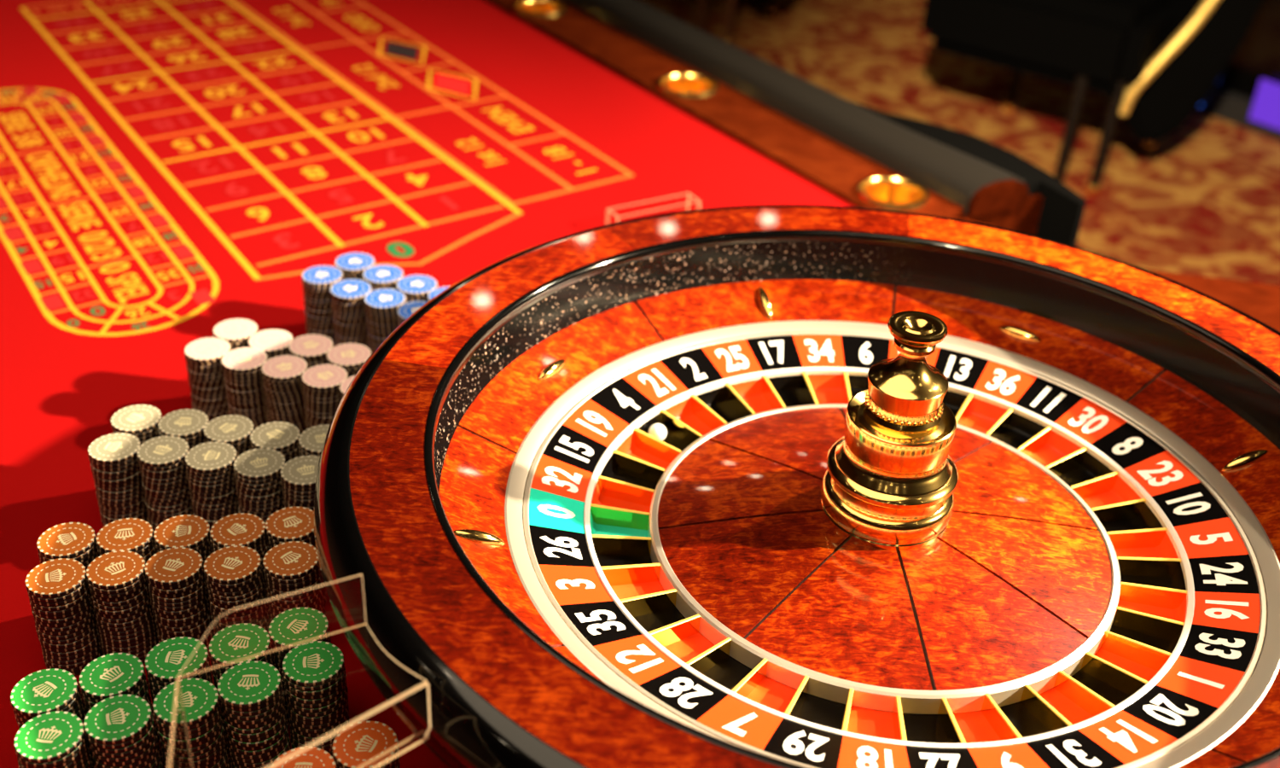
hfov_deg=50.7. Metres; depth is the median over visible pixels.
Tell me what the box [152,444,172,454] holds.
print
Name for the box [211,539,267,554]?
chip
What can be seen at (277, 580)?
chip
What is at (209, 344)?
print
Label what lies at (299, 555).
print
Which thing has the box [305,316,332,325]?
chip
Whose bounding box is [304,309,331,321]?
chip
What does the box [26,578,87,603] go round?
chip
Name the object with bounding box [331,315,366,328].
chip
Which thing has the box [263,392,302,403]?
chip
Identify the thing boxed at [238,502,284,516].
chip
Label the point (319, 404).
chip
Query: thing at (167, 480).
chip
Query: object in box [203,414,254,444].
chip
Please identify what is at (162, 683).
chip
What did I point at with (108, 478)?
chip
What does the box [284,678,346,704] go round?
chip
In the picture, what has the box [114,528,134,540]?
print
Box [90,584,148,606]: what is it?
chip
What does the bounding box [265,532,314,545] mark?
chip
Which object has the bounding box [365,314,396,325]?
chip
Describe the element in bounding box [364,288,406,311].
chip
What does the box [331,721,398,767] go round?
chip
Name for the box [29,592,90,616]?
chip
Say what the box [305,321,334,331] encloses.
chip
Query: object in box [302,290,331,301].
chip
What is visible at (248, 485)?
chip
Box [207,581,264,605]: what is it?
chip
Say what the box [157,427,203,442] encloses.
chip
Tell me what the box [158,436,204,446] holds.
chip
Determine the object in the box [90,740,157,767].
chip
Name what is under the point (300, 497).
chip
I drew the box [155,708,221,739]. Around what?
chip
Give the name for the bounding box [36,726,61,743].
print
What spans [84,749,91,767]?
chip
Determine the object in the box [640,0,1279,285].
floor
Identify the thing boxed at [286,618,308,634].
print
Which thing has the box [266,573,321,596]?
chip
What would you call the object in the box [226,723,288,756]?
chip
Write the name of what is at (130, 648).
chip
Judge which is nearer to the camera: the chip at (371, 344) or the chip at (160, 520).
the chip at (160, 520)
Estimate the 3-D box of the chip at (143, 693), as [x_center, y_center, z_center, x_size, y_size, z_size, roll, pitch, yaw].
[-0.337,0.196,0.868,0.039,0.004,0.039,-24,41,-36]
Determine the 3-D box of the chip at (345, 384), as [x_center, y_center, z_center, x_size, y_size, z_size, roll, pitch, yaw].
[-0.239,0.003,1.164,0.039,0.004,0.039,10,32,10]
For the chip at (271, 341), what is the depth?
1.22 m
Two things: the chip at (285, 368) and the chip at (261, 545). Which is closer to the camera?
the chip at (261, 545)
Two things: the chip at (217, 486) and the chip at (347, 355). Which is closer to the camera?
the chip at (217, 486)
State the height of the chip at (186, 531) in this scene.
0.004 m
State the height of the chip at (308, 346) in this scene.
0.004 m
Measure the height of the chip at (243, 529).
0.004 m
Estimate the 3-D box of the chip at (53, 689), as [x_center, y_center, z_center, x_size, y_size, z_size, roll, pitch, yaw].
[-0.373,0.193,0.847,0.039,0.004,0.039,20,36,25]
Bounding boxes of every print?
[32,680,57,698]
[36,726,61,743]
[45,569,66,581]
[56,532,76,545]
[99,665,123,681]
[104,442,122,452]
[104,561,125,575]
[105,707,129,725]
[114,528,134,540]
[126,413,144,422]
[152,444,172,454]
[162,558,184,570]
[164,649,187,664]
[171,524,191,536]
[174,417,191,426]
[176,691,197,707]
[199,343,215,352]
[203,449,220,459]
[219,422,237,432]
[221,556,242,569]
[226,523,247,535]
[227,325,242,332]
[227,635,250,650]
[235,354,251,362]
[237,674,260,689]
[250,457,267,467]
[262,335,278,343]
[266,429,285,439]
[276,362,291,371]
[279,551,301,564]
[282,515,302,527]
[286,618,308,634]
[294,762,313,767]
[296,465,314,475]
[302,340,319,349]
[302,653,324,668]
[314,271,329,278]
[314,432,325,442]
[317,371,333,379]
[341,349,356,357]
[343,285,357,291]
[348,257,362,263]
[354,734,378,752]
[375,270,389,277]
[377,294,391,301]
[410,279,424,287]
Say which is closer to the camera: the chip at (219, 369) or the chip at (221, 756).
the chip at (221, 756)
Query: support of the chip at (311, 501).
on the chip at (288, 501)
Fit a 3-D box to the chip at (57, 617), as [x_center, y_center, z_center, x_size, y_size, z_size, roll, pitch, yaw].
[-0.406,0.151,0.948,0.039,0.004,0.039,-10,34,-20]
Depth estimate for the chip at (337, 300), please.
1.30 m
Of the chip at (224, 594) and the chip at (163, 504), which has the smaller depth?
the chip at (224, 594)
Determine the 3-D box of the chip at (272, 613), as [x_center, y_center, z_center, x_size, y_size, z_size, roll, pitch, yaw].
[-0.251,0.159,0.987,0.039,0.004,0.039,27,39,33]
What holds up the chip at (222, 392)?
on the chip at (223, 395)
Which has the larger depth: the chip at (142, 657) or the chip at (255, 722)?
the chip at (142, 657)
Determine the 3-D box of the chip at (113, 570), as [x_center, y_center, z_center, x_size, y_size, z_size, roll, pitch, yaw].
[-0.367,0.130,0.948,0.039,0.004,0.039,-22,40,-35]
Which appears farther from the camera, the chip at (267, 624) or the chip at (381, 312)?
the chip at (381, 312)
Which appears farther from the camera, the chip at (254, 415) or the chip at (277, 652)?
the chip at (254, 415)
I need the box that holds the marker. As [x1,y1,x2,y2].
[605,192,700,224]
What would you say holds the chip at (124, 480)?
on the chip at (137, 479)
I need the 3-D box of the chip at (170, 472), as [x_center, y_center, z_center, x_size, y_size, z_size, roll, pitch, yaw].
[-0.378,0.060,1.075,0.039,0.004,0.039,-10,34,-21]
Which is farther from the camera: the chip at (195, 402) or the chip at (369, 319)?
the chip at (369, 319)
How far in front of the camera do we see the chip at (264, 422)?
1.21 m
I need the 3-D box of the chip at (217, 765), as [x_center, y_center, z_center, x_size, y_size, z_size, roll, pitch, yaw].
[-0.286,0.238,0.870,0.039,0.004,0.039,-14,36,-25]
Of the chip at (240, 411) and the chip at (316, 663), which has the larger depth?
the chip at (240, 411)
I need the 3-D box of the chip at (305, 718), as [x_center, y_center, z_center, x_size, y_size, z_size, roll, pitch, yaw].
[-0.214,0.208,0.896,0.039,0.004,0.039,26,38,32]
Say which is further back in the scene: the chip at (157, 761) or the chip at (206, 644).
the chip at (206, 644)
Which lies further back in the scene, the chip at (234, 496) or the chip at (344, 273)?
the chip at (344, 273)
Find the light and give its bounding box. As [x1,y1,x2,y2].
[1248,78,1279,129]
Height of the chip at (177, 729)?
0.004 m
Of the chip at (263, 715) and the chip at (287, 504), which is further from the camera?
the chip at (287, 504)
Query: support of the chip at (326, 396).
on the chip at (316, 399)
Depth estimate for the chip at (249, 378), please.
1.18 m
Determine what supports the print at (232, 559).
on the chip at (235, 564)
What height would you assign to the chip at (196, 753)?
0.004 m
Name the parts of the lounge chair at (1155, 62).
leg, seat, leg, leg, gold trim, panel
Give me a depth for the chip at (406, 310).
1.28 m
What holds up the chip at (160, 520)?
on the chip at (153, 520)
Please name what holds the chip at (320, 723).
on the chip at (308, 727)
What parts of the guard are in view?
panel, panel, panel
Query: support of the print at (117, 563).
on the chip at (113, 570)
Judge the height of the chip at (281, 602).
0.004 m
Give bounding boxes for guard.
[168,573,430,767]
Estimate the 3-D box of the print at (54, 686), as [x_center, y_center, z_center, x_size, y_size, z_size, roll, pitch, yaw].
[-0.373,0.192,0.846,0.015,0.001,0.014,20,36,25]
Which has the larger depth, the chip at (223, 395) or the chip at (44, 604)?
the chip at (223, 395)
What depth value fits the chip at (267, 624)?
0.98 m
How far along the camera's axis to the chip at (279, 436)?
1.09 m
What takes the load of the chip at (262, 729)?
on the chip at (266, 732)
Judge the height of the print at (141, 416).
0.001 m
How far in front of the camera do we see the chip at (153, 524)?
1.09 m
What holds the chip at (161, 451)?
on the chip at (165, 468)
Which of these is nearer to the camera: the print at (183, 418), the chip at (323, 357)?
the print at (183, 418)
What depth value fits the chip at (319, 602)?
0.98 m
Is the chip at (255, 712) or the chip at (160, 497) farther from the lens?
the chip at (160, 497)
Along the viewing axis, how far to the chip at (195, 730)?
0.84 m
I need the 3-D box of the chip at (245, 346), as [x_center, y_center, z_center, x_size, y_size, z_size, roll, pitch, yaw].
[-0.370,-0.042,1.240,0.039,0.004,0.039,-1,32,-7]
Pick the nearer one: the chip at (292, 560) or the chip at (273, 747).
the chip at (273, 747)
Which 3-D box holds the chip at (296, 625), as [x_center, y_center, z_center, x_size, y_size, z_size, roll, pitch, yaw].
[-0.229,0.164,0.907,0.039,0.004,0.039,15,34,19]
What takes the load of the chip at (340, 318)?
on the chip at (338, 321)
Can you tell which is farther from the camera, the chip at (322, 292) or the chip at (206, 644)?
the chip at (322, 292)
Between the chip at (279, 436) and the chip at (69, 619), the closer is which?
the chip at (69, 619)
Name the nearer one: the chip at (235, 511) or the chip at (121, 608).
the chip at (121, 608)
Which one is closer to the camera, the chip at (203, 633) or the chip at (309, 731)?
the chip at (309, 731)
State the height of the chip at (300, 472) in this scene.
0.004 m
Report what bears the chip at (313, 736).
on the chip at (306, 739)
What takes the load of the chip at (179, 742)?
on the chip at (218, 730)
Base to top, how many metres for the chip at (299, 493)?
0.004 m
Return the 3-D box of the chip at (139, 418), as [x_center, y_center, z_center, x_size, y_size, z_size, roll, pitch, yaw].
[-0.412,0.029,1.107,0.039,0.004,0.039,20,36,25]
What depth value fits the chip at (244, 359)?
1.19 m
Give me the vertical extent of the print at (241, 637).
0.001 m
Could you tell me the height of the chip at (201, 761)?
0.004 m
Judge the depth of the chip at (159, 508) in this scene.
1.08 m
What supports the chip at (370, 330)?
on the chip at (373, 334)
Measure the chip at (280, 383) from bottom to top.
0.004 m
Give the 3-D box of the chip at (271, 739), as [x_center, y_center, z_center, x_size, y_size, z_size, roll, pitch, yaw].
[-0.250,0.221,0.880,0.039,0.004,0.039,-20,39,-33]
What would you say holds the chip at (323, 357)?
on the chip at (310, 364)
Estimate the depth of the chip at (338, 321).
1.31 m
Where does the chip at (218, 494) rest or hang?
on the chip at (217, 498)
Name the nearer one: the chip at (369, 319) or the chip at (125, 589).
the chip at (125, 589)
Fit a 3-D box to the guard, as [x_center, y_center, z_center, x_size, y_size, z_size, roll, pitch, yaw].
[-0.194,0.234,0.708,0.092,0.243,0.156,28,39,34]
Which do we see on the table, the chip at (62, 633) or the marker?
the marker
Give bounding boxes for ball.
[648,423,667,441]
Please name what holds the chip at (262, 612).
on the chip at (222, 625)
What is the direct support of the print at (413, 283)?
on the chip at (414, 285)
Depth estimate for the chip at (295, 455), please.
1.09 m
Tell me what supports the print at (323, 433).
on the chip at (311, 440)
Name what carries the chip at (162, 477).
on the chip at (167, 480)
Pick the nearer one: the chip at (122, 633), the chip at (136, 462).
the chip at (122, 633)
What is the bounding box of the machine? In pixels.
[1196,0,1279,139]
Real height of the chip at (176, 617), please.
0.004 m
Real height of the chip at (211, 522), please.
0.004 m
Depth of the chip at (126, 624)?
0.95 m
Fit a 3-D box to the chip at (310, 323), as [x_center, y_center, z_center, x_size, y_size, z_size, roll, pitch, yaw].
[-0.316,-0.067,1.358,0.039,0.004,0.039,29,40,35]
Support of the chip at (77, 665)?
on the chip at (77, 669)
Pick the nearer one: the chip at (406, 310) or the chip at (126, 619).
the chip at (126, 619)
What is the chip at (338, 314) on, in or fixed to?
on the chip at (340, 318)
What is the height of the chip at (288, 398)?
0.004 m
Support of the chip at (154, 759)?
on the chip at (157, 761)
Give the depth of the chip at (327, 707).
0.88 m
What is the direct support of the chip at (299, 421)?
on the chip at (303, 423)
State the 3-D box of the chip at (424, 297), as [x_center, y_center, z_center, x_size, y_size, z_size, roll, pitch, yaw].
[-0.219,-0.093,1.329,0.039,0.004,0.039,15,34,18]
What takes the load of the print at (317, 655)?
on the chip at (316, 663)
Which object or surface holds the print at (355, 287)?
on the chip at (350, 289)
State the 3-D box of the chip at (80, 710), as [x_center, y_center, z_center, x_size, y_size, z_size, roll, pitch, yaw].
[-0.373,0.206,0.855,0.039,0.004,0.039,20,36,25]
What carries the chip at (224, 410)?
on the chip at (210, 416)
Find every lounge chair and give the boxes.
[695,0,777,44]
[921,0,1263,194]
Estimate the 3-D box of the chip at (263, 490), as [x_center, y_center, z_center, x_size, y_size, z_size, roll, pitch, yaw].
[-0.300,0.073,1.068,0.039,0.004,0.039,19,35,23]
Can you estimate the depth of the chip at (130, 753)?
0.82 m
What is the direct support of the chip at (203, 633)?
on the chip at (160, 638)
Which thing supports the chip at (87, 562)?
on the chip
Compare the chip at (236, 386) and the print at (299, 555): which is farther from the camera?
the chip at (236, 386)
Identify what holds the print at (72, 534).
on the chip at (68, 540)
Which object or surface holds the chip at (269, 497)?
on the chip at (256, 503)
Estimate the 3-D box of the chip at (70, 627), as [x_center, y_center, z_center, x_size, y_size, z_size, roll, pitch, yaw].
[-0.406,0.161,0.954,0.039,0.004,0.039,18,35,22]
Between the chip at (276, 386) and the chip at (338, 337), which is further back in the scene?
the chip at (338, 337)
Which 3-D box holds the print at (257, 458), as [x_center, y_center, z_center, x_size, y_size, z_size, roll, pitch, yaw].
[-0.299,0.061,1.062,0.015,0.001,0.014,-14,36,-26]
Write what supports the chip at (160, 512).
on the chip at (163, 516)
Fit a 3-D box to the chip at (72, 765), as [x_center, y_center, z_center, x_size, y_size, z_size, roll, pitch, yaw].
[-0.357,0.223,0.823,0.039,0.004,0.039,7,32,5]
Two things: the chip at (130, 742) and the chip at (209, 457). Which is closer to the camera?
the chip at (130, 742)
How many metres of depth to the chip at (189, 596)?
0.95 m
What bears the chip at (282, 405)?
on the chip at (301, 405)
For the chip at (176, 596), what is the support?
on the chip at (189, 596)
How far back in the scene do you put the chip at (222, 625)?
0.97 m
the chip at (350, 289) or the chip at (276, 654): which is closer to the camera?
the chip at (276, 654)
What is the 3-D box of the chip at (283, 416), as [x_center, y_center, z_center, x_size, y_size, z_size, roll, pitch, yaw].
[-0.313,0.019,1.206,0.039,0.004,0.039,-20,39,-33]
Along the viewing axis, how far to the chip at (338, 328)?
1.32 m
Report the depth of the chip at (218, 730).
0.84 m
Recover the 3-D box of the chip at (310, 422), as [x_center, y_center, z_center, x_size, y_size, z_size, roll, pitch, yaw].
[-0.276,0.027,1.196,0.039,0.004,0.039,10,32,11]
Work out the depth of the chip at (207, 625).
0.97 m
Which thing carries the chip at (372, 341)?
on the chip at (371, 344)
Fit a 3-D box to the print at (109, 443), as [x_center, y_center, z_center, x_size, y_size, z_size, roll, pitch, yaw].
[-0.416,0.049,1.070,0.014,0.001,0.015,6,32,4]
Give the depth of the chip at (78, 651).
0.95 m
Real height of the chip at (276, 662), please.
0.004 m
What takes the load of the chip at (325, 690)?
on the chip at (341, 683)
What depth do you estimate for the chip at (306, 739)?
0.89 m
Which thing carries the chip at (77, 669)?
on the chip at (78, 672)
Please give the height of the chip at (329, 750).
0.004 m
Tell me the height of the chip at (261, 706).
0.004 m
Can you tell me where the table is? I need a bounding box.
[0,0,1279,767]
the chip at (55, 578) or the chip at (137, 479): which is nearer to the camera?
the chip at (55, 578)
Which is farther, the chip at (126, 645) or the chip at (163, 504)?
the chip at (163, 504)
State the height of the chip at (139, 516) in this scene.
0.004 m
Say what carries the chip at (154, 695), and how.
on the chip
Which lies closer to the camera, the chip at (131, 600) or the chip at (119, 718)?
the chip at (119, 718)
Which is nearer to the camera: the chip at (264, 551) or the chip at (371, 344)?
the chip at (264, 551)
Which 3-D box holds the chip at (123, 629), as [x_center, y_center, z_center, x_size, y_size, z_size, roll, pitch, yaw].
[-0.369,0.163,0.969,0.039,0.004,0.039,-17,37,-29]
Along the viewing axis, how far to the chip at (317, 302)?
1.33 m
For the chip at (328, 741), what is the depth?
0.89 m
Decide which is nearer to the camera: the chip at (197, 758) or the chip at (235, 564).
the chip at (197, 758)
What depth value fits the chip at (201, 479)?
1.06 m
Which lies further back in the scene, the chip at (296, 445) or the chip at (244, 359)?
the chip at (244, 359)
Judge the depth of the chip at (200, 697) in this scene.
0.84 m
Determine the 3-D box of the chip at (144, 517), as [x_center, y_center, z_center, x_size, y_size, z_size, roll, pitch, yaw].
[-0.419,0.103,1.104,0.039,0.004,0.039,-11,35,-21]
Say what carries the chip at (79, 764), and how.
on the chip at (84, 763)
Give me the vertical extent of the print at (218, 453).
0.001 m
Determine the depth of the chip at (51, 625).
0.94 m
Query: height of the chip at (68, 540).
0.004 m
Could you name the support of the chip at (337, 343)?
on the chip
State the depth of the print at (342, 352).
1.21 m
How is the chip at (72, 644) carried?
on the chip at (61, 650)
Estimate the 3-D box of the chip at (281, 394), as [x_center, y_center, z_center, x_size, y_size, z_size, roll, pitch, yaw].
[-0.313,-0.001,1.193,0.039,0.004,0.039,-14,36,-26]
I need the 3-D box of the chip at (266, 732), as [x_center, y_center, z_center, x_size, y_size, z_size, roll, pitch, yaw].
[-0.250,0.214,0.876,0.039,0.004,0.039,15,34,18]
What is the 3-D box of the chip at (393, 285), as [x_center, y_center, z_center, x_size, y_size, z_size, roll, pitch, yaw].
[-0.255,-0.105,1.344,0.039,0.004,0.039,17,34,21]
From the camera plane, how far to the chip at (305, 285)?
1.32 m
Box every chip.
[10,668,78,716]
[13,682,80,720]
[13,692,81,723]
[13,710,84,763]
[15,702,83,727]
[15,732,86,767]
[16,691,82,725]
[17,742,87,767]
[17,747,88,767]
[18,700,84,727]
[18,738,87,767]
[24,558,86,598]
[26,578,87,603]
[28,583,87,606]
[29,586,89,611]
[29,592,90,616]
[31,600,91,623]
[32,595,91,619]
[33,604,93,628]
[34,607,93,632]
[34,616,94,639]
[35,611,94,635]
[35,618,96,644]
[36,522,95,559]
[37,541,96,561]
[37,622,97,649]
[38,546,97,563]
[39,549,98,566]
[39,627,98,652]
[40,632,98,657]
[40,638,99,661]
[42,641,100,664]
[42,645,101,669]
[43,649,102,672]
[45,652,103,675]
[78,652,145,699]
[79,747,89,767]
[80,673,145,703]
[81,676,146,707]
[81,708,86,722]
[82,681,147,709]
[83,691,149,712]
[83,694,151,744]
[84,680,149,710]
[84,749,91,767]
[85,550,145,589]
[85,715,152,749]
[87,432,140,464]
[87,453,137,468]
[87,572,145,594]
[87,576,146,598]
[87,721,156,758]
[88,713,154,754]
[88,729,156,762]
[89,581,147,602]
[90,459,138,471]
[90,463,139,476]
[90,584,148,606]
[90,589,149,610]
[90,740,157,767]
[91,466,139,480]
[91,592,149,615]
[91,731,157,767]
[92,739,158,767]
[93,470,140,484]
[93,475,141,488]
[93,597,150,619]
[93,603,151,623]
[93,605,151,628]
[93,744,159,767]
[94,478,141,491]
[94,482,142,496]
[94,610,152,632]
[95,487,143,500]
[95,489,144,504]
[95,517,153,552]
[95,613,153,635]
[96,494,144,507]
[96,537,153,554]
[97,541,154,557]
[97,617,154,639]
[98,497,145,511]
[98,501,145,515]
[98,546,155,560]
[98,622,155,644]
[98,624,156,647]
[98,628,156,651]
[99,506,146,519]
[99,509,147,522]
[99,633,157,654]
[100,513,148,523]
[100,517,148,525]
[101,637,157,657]
[102,641,158,660]
[110,404,162,434]
[111,425,158,437]
[112,430,158,442]
[112,432,158,445]
[136,436,189,467]
[138,458,185,471]
[138,462,186,476]
[139,466,186,479]
[139,471,186,483]
[140,475,186,487]
[140,480,187,494]
[141,480,187,491]
[143,486,189,499]
[143,490,189,502]
[144,494,190,506]
[144,546,203,586]
[144,636,209,682]
[145,498,191,510]
[145,501,191,514]
[145,562,203,589]
[146,506,192,518]
[146,510,192,522]
[146,571,204,594]
[146,653,209,686]
[146,663,210,690]
[146,667,210,692]
[147,513,192,524]
[147,576,205,598]
[148,518,158,527]
[148,579,205,603]
[148,676,212,698]
[149,584,206,607]
[149,589,207,610]
[149,669,211,695]
[150,593,208,616]
[150,749,160,767]
[151,596,208,619]
[151,599,209,623]
[152,610,210,631]
[152,678,219,727]
[152,702,219,731]
[153,514,210,549]
[153,535,209,551]
[153,605,209,627]
[154,541,210,553]
[155,543,210,557]
[155,611,210,635]
[155,702,220,735]
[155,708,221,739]
[155,715,221,745]
[156,617,211,638]
[156,621,212,639]
[156,625,213,641]
[157,408,209,438]
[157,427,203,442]
[157,628,213,644]
[157,724,222,753]
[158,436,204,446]
[158,712,222,749]
[158,754,162,767]
[159,732,224,762]
[160,721,224,757]
[160,733,225,767]
[160,742,225,767]
[162,739,226,767]
[162,745,226,767]
[184,337,231,362]
[184,353,221,366]
[185,442,237,473]
[185,464,233,477]
[186,360,221,370]
[186,364,222,373]
[186,364,223,378]
[186,468,233,481]
[186,471,233,485]
[186,476,234,489]
[187,372,223,381]
[187,374,224,385]
[187,376,224,388]
[187,481,235,494]
[187,483,235,497]
[188,381,225,392]
[189,386,225,395]
[189,439,205,449]
[189,488,236,501]
[189,491,237,505]
[189,493,238,509]
[190,389,226,399]
[190,390,226,403]
[190,499,238,512]
[191,396,226,407]
[192,401,226,410]
[192,401,227,413]
[192,406,228,418]
[192,504,238,517]
[192,507,238,520]
[192,512,238,524]
[202,546,211,560]
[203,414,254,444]
[203,545,261,584]
[204,436,250,448]
[204,562,261,588]
[204,634,213,646]
[205,442,250,451]
[205,566,262,592]
[205,574,262,596]
[206,576,263,601]
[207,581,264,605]
[208,584,265,609]
[208,589,265,613]
[208,622,270,667]
[209,512,266,547]
[209,533,266,550]
[209,595,265,617]
[209,596,266,622]
[209,642,271,671]
[210,535,266,551]
[210,601,267,625]
[210,607,267,628]
[210,646,272,674]
[210,654,273,676]
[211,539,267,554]
[211,607,267,630]
[211,657,273,680]
[211,663,273,683]
[213,318,257,343]
[213,336,248,346]
[213,610,268,632]
[213,620,268,633]
[216,660,281,708]
[218,749,227,767]
[219,676,282,712]
[219,687,283,716]
[220,692,284,721]
[221,347,267,372]
[221,366,261,377]
[221,697,284,725]
[221,698,285,729]
[221,706,285,733]
[222,370,261,380]
[223,374,261,384]
[223,377,262,388]
[223,709,285,738]
[224,382,262,391]
[224,384,263,395]
[224,708,286,742]
[224,718,287,747]
[224,727,286,750]
[225,389,264,399]
[225,391,264,403]
[226,396,264,407]
[226,400,265,410]
[226,401,266,413]
[226,406,266,418]
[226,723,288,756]
[226,732,288,759]
[226,737,288,763]
[227,410,266,420]
[228,734,289,767]
[228,738,290,767]
[228,756,237,767]
[230,343,248,349]
[233,448,285,480]
[233,470,280,484]
[233,474,280,488]
[234,479,281,493]
[234,480,281,496]
[235,487,282,500]
[236,445,251,455]
[236,491,282,505]
[237,496,283,508]
[238,500,284,512]
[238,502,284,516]
[238,508,269,520]
[248,329,293,354]
[248,345,289,357]
[250,421,300,451]
[250,442,298,454]
[251,416,266,424]
[251,446,298,458]
[253,420,267,427]
[259,545,267,558]
[261,354,308,381]
[261,374,301,385]
[261,377,302,389]
[262,382,302,392]
[262,384,302,396]
[262,541,319,579]
[262,564,319,583]
[263,389,302,400]
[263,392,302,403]
[264,396,303,407]
[264,399,303,411]
[264,567,320,587]
[264,570,320,592]
[265,404,304,414]
[265,405,304,418]
[265,408,304,422]
[265,506,314,541]
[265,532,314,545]
[265,580,321,600]
[265,585,321,605]
[266,414,305,424]
[266,417,305,427]
[266,418,306,430]
[266,536,315,546]
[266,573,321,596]
[267,541,315,548]
[267,581,323,609]
[267,591,323,614]
[267,593,322,611]
[267,599,323,616]
[267,604,323,618]
[267,607,328,650]
[269,602,325,621]
[270,624,329,653]
[271,634,330,657]
[272,637,330,660]
[272,640,331,664]
[273,657,282,669]
[273,661,282,673]
[273,746,336,767]
[280,455,319,488]
[280,477,314,491]
[280,480,314,495]
[281,486,314,500]
[282,491,314,504]
[282,494,314,507]
[282,496,314,511]
[282,640,344,686]
[282,666,344,691]
[283,664,345,696]
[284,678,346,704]
[284,685,345,708]
[285,451,299,461]
[285,667,346,699]
[285,680,347,713]
[286,685,347,717]
[286,696,348,721]
[286,699,348,726]
[287,698,348,729]
[287,708,349,733]
[288,334,333,359]
[288,349,326,362]
[288,709,349,738]
[289,715,349,742]
[289,729,332,750]
[290,716,349,746]
[290,736,331,752]
[290,738,332,756]
[298,424,329,454]
[298,445,319,456]
[301,279,342,290]
[301,364,348,390]
[301,380,339,395]
[302,265,343,286]
[302,279,343,294]
[302,288,331,297]
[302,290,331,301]
[302,295,331,308]
[302,386,339,398]
[302,389,340,401]
[302,395,340,406]
[302,397,339,409]
[303,295,331,304]
[303,302,331,311]
[303,303,331,314]
[303,401,337,413]
[303,404,335,417]
[303,410,331,424]
[304,308,332,318]
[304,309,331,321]
[304,410,333,421]
[304,416,330,426]
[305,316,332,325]
[305,318,333,328]
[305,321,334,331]
[306,325,333,335]
[306,328,334,337]
[307,359,326,366]
[323,590,326,602]
[326,343,371,368]
[326,360,358,376]
[327,361,361,372]
[330,279,372,301]
[331,295,364,304]
[331,296,364,308]
[331,299,365,311]
[331,305,365,314]
[331,308,365,318]
[331,310,365,322]
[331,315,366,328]
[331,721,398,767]
[332,316,366,325]
[332,322,366,331]
[332,756,398,767]
[333,325,366,335]
[333,327,366,338]
[333,329,366,342]
[333,747,399,767]
[334,336,366,344]
[334,338,366,346]
[335,252,374,273]
[339,375,354,395]
[342,262,375,276]
[343,274,363,279]
[362,276,396,289]
[363,264,403,285]
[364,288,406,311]
[364,301,406,314]
[365,308,397,318]
[365,311,396,321]
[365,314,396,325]
[365,317,397,328]
[366,322,397,331]
[366,325,391,335]
[366,329,384,342]
[366,329,388,338]
[366,336,381,344]
[366,338,378,348]
[366,340,376,350]
[371,286,397,290]
[396,274,437,296]
[396,301,426,320]
[396,314,403,323]
[404,287,437,299]
[406,298,428,302]
[427,286,449,301]
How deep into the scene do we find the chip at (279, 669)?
0.91 m
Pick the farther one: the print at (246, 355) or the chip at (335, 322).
the chip at (335, 322)
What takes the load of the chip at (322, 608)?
on the chip at (323, 608)
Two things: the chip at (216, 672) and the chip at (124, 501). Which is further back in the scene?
the chip at (124, 501)
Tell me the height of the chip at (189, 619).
0.004 m
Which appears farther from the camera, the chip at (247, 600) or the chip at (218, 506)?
the chip at (218, 506)
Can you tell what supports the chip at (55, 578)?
on the chip at (69, 596)
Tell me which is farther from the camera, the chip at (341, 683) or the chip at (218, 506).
the chip at (218, 506)
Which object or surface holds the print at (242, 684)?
on the chip at (248, 684)
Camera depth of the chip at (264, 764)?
0.88 m
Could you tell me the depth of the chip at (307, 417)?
1.18 m
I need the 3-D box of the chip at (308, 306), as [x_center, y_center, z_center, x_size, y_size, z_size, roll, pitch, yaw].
[-0.315,-0.083,1.348,0.039,0.004,0.039,18,35,22]
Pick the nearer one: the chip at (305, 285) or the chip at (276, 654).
the chip at (276, 654)
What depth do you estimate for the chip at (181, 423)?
1.10 m
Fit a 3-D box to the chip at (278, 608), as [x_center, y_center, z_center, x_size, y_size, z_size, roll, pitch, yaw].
[-0.251,0.152,0.983,0.039,0.004,0.039,-21,39,-33]
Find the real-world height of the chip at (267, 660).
0.004 m
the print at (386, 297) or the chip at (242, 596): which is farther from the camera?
the print at (386, 297)
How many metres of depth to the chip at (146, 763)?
0.84 m
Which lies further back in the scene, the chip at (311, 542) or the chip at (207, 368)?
the chip at (207, 368)
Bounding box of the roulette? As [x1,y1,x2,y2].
[313,204,1279,767]
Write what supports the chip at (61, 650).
on the chip at (78, 651)
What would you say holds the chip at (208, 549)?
on the chip at (208, 554)
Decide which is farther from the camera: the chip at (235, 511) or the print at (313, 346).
the print at (313, 346)
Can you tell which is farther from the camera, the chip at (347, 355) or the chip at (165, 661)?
the chip at (347, 355)
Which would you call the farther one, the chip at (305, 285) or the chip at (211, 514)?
the chip at (305, 285)
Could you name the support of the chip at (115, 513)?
on the chip at (135, 514)
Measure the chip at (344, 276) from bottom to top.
0.004 m
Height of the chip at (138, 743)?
0.004 m
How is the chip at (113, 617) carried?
on the chip at (126, 619)
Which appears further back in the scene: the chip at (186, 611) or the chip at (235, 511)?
the chip at (235, 511)

